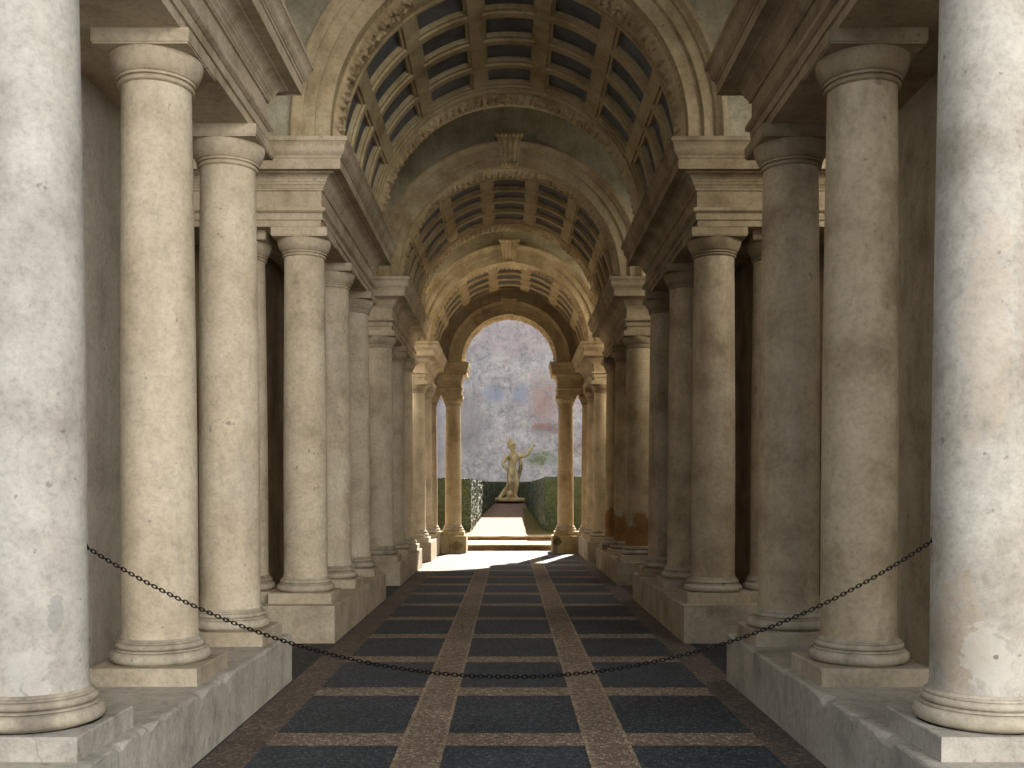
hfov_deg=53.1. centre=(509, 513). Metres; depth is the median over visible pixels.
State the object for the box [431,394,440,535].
column
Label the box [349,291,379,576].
column
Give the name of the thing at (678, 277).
column
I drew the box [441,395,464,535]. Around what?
column
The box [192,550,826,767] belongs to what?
floor
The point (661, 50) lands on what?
vault
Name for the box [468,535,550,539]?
step
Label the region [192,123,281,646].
column
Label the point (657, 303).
column
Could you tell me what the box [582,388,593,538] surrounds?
column
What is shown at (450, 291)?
vault
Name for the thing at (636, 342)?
column
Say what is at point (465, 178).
vault
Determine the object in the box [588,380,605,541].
column
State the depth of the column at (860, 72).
6.25 m
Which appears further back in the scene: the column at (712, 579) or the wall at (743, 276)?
the wall at (743, 276)
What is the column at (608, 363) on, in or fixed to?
on the pedestal at (621, 573)
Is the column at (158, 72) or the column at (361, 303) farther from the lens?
the column at (361, 303)
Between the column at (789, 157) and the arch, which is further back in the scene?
the arch
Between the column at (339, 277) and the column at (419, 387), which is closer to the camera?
the column at (339, 277)
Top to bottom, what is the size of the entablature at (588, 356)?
0.833 m
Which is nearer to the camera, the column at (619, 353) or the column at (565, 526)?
the column at (619, 353)
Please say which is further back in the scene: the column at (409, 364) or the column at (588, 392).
the column at (588, 392)
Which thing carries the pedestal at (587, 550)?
on the floor
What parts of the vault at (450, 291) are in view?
coffer panel, coffer panel, coffer panel, coffer panel, coffer panel, coffer panel, coffer panel, coffer panel, coffer panel, coffer panel, coffer panel, coffer panel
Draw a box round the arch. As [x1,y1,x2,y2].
[447,298,570,361]
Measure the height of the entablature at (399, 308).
0.833 m
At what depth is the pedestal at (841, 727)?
5.94 m
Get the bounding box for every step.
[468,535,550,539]
[468,540,550,549]
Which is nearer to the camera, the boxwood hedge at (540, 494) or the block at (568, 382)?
the block at (568, 382)
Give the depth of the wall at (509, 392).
46.41 m
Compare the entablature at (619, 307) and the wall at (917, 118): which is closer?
the wall at (917, 118)
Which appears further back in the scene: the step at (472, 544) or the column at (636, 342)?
the step at (472, 544)
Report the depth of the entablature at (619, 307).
17.25 m
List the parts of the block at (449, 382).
architrave, cornice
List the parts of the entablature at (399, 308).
architrave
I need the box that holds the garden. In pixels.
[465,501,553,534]
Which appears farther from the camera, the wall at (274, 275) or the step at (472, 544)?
the step at (472, 544)
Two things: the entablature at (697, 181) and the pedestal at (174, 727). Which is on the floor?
the pedestal at (174, 727)
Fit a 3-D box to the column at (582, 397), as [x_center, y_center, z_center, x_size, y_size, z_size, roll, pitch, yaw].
[2.075,-1.244,26.380,0.627,3.620,0.627,0,1,0]
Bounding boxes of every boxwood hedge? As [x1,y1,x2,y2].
[437,478,482,531]
[483,481,494,513]
[490,481,528,497]
[524,476,580,531]
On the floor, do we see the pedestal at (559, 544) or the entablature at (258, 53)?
the pedestal at (559, 544)
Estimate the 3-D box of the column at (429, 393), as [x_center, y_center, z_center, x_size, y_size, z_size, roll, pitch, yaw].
[-2.090,-1.212,24.830,0.627,3.620,0.627,0,1,0]
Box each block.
[435,362,469,397]
[548,362,583,397]
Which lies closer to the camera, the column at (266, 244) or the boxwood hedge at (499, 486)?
the column at (266, 244)
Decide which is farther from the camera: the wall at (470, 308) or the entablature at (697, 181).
the wall at (470, 308)
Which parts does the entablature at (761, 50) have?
cornice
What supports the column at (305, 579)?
on the pedestal at (306, 623)
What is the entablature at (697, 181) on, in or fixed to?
on the wall at (743, 276)
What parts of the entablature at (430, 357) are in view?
architrave, cornice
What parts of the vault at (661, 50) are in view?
coffer panel, coffer panel, coffer panel, coffer panel, coffer panel, coffer panel, coffer panel, coffer panel, coffer panel, coffer panel, coffer panel, coffer panel, coffer panel, coffer panel, coffer panel, coffer panel, coffer panel, coffer panel, coffer panel, coffer panel, coffer panel, coffer panel, coffer panel, coffer panel, coffer panel, coffer panel, coffer panel, coffer panel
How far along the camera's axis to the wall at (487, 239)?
22.88 m
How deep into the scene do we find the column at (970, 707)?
4.54 m
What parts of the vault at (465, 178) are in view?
coffer panel, coffer panel, coffer panel, coffer panel, coffer panel, coffer panel, coffer panel, coffer panel, coffer panel, coffer panel, coffer panel, coffer panel, coffer panel, coffer panel, coffer panel, coffer panel, coffer panel, coffer panel, coffer panel, coffer panel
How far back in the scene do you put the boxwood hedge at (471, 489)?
31.01 m
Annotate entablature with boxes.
[79,0,313,140]
[193,136,397,293]
[368,276,430,356]
[412,341,446,390]
[571,341,606,389]
[587,276,649,356]
[621,136,825,293]
[705,0,938,140]
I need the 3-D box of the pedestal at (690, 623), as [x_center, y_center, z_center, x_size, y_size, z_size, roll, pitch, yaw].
[3.050,1.099,12.746,2.500,0.388,4.400,0,1,0]
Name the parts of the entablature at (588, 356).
cornice, architrave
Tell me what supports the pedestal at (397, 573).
on the floor
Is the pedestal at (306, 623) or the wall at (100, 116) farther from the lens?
the pedestal at (306, 623)
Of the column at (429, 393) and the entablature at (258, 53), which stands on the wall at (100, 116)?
the entablature at (258, 53)
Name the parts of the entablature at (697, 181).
architrave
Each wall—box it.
[81,72,120,665]
[195,245,283,595]
[267,0,751,135]
[356,3,656,196]
[373,107,645,275]
[427,230,589,287]
[436,320,581,481]
[437,272,577,359]
[734,245,823,595]
[897,72,937,665]
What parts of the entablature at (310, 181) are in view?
architrave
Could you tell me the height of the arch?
1.590 m
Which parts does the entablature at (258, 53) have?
cornice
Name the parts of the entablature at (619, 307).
architrave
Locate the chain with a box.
[87,537,931,678]
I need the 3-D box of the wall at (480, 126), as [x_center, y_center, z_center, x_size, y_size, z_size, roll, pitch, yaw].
[0.000,-5.943,17.119,9.000,4.115,0.120,0,1,0]
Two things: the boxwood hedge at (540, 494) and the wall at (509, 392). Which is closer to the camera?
the boxwood hedge at (540, 494)
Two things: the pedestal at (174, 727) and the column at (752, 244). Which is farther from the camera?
the column at (752, 244)
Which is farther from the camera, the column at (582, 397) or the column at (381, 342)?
the column at (582, 397)
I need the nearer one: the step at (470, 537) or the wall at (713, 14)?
the wall at (713, 14)
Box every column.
[0,0,132,761]
[89,27,226,686]
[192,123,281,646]
[257,230,277,601]
[268,227,340,603]
[324,263,362,588]
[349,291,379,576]
[368,330,400,561]
[392,346,411,554]
[403,357,419,549]
[412,380,430,541]
[425,388,436,538]
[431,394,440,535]
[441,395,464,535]
[554,395,577,535]
[577,394,586,535]
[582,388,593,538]
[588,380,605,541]
[599,357,614,549]
[607,346,626,554]
[617,330,649,561]
[638,291,669,576]
[656,263,693,588]
[677,227,750,603]
[737,123,825,646]
[741,230,761,601]
[791,27,928,686]
[885,0,1023,761]
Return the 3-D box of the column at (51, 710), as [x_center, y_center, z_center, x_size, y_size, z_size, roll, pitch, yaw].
[-2.205,-0.901,4.732,0.662,3.947,0.662,0,1,0]
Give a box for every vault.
[290,0,727,220]
[374,132,644,305]
[417,239,600,347]
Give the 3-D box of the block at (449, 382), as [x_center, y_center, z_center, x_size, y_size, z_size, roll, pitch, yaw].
[-1.479,-3.448,26.467,0.902,0.822,1.081,0,1,0]
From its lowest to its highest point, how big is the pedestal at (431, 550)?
0.440 m
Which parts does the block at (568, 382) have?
cornice, architrave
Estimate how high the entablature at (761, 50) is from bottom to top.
0.790 m
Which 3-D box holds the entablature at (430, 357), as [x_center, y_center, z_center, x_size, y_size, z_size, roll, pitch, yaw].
[-2.936,-3.429,24.360,2.728,0.833,3.548,0,1,0]
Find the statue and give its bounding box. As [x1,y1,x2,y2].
[495,438,535,501]
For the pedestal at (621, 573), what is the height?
0.388 m
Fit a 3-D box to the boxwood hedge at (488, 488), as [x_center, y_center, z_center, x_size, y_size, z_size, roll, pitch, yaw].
[-1.494,-0.616,39.244,1.850,1.256,4.798,0,1,0]
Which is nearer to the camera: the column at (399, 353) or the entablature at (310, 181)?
the entablature at (310, 181)
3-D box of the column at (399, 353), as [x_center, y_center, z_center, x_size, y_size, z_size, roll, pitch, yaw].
[-2.200,-1.168,19.230,0.656,3.872,0.656,0,1,0]
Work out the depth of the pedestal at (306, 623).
10.60 m
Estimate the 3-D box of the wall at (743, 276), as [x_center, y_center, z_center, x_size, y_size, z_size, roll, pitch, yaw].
[3.565,-1.076,13.165,1.470,3.942,3.270,0,1,0]
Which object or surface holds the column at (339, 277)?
on the pedestal at (306, 623)
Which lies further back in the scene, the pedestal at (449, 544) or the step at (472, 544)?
the step at (472, 544)
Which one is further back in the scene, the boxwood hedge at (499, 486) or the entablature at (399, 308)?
the boxwood hedge at (499, 486)
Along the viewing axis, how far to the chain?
4.80 m
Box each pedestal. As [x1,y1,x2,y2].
[0,634,291,767]
[199,572,385,642]
[375,548,421,585]
[417,536,440,561]
[441,534,467,552]
[551,534,577,552]
[578,536,601,561]
[596,548,642,585]
[633,572,819,642]
[727,634,1023,767]

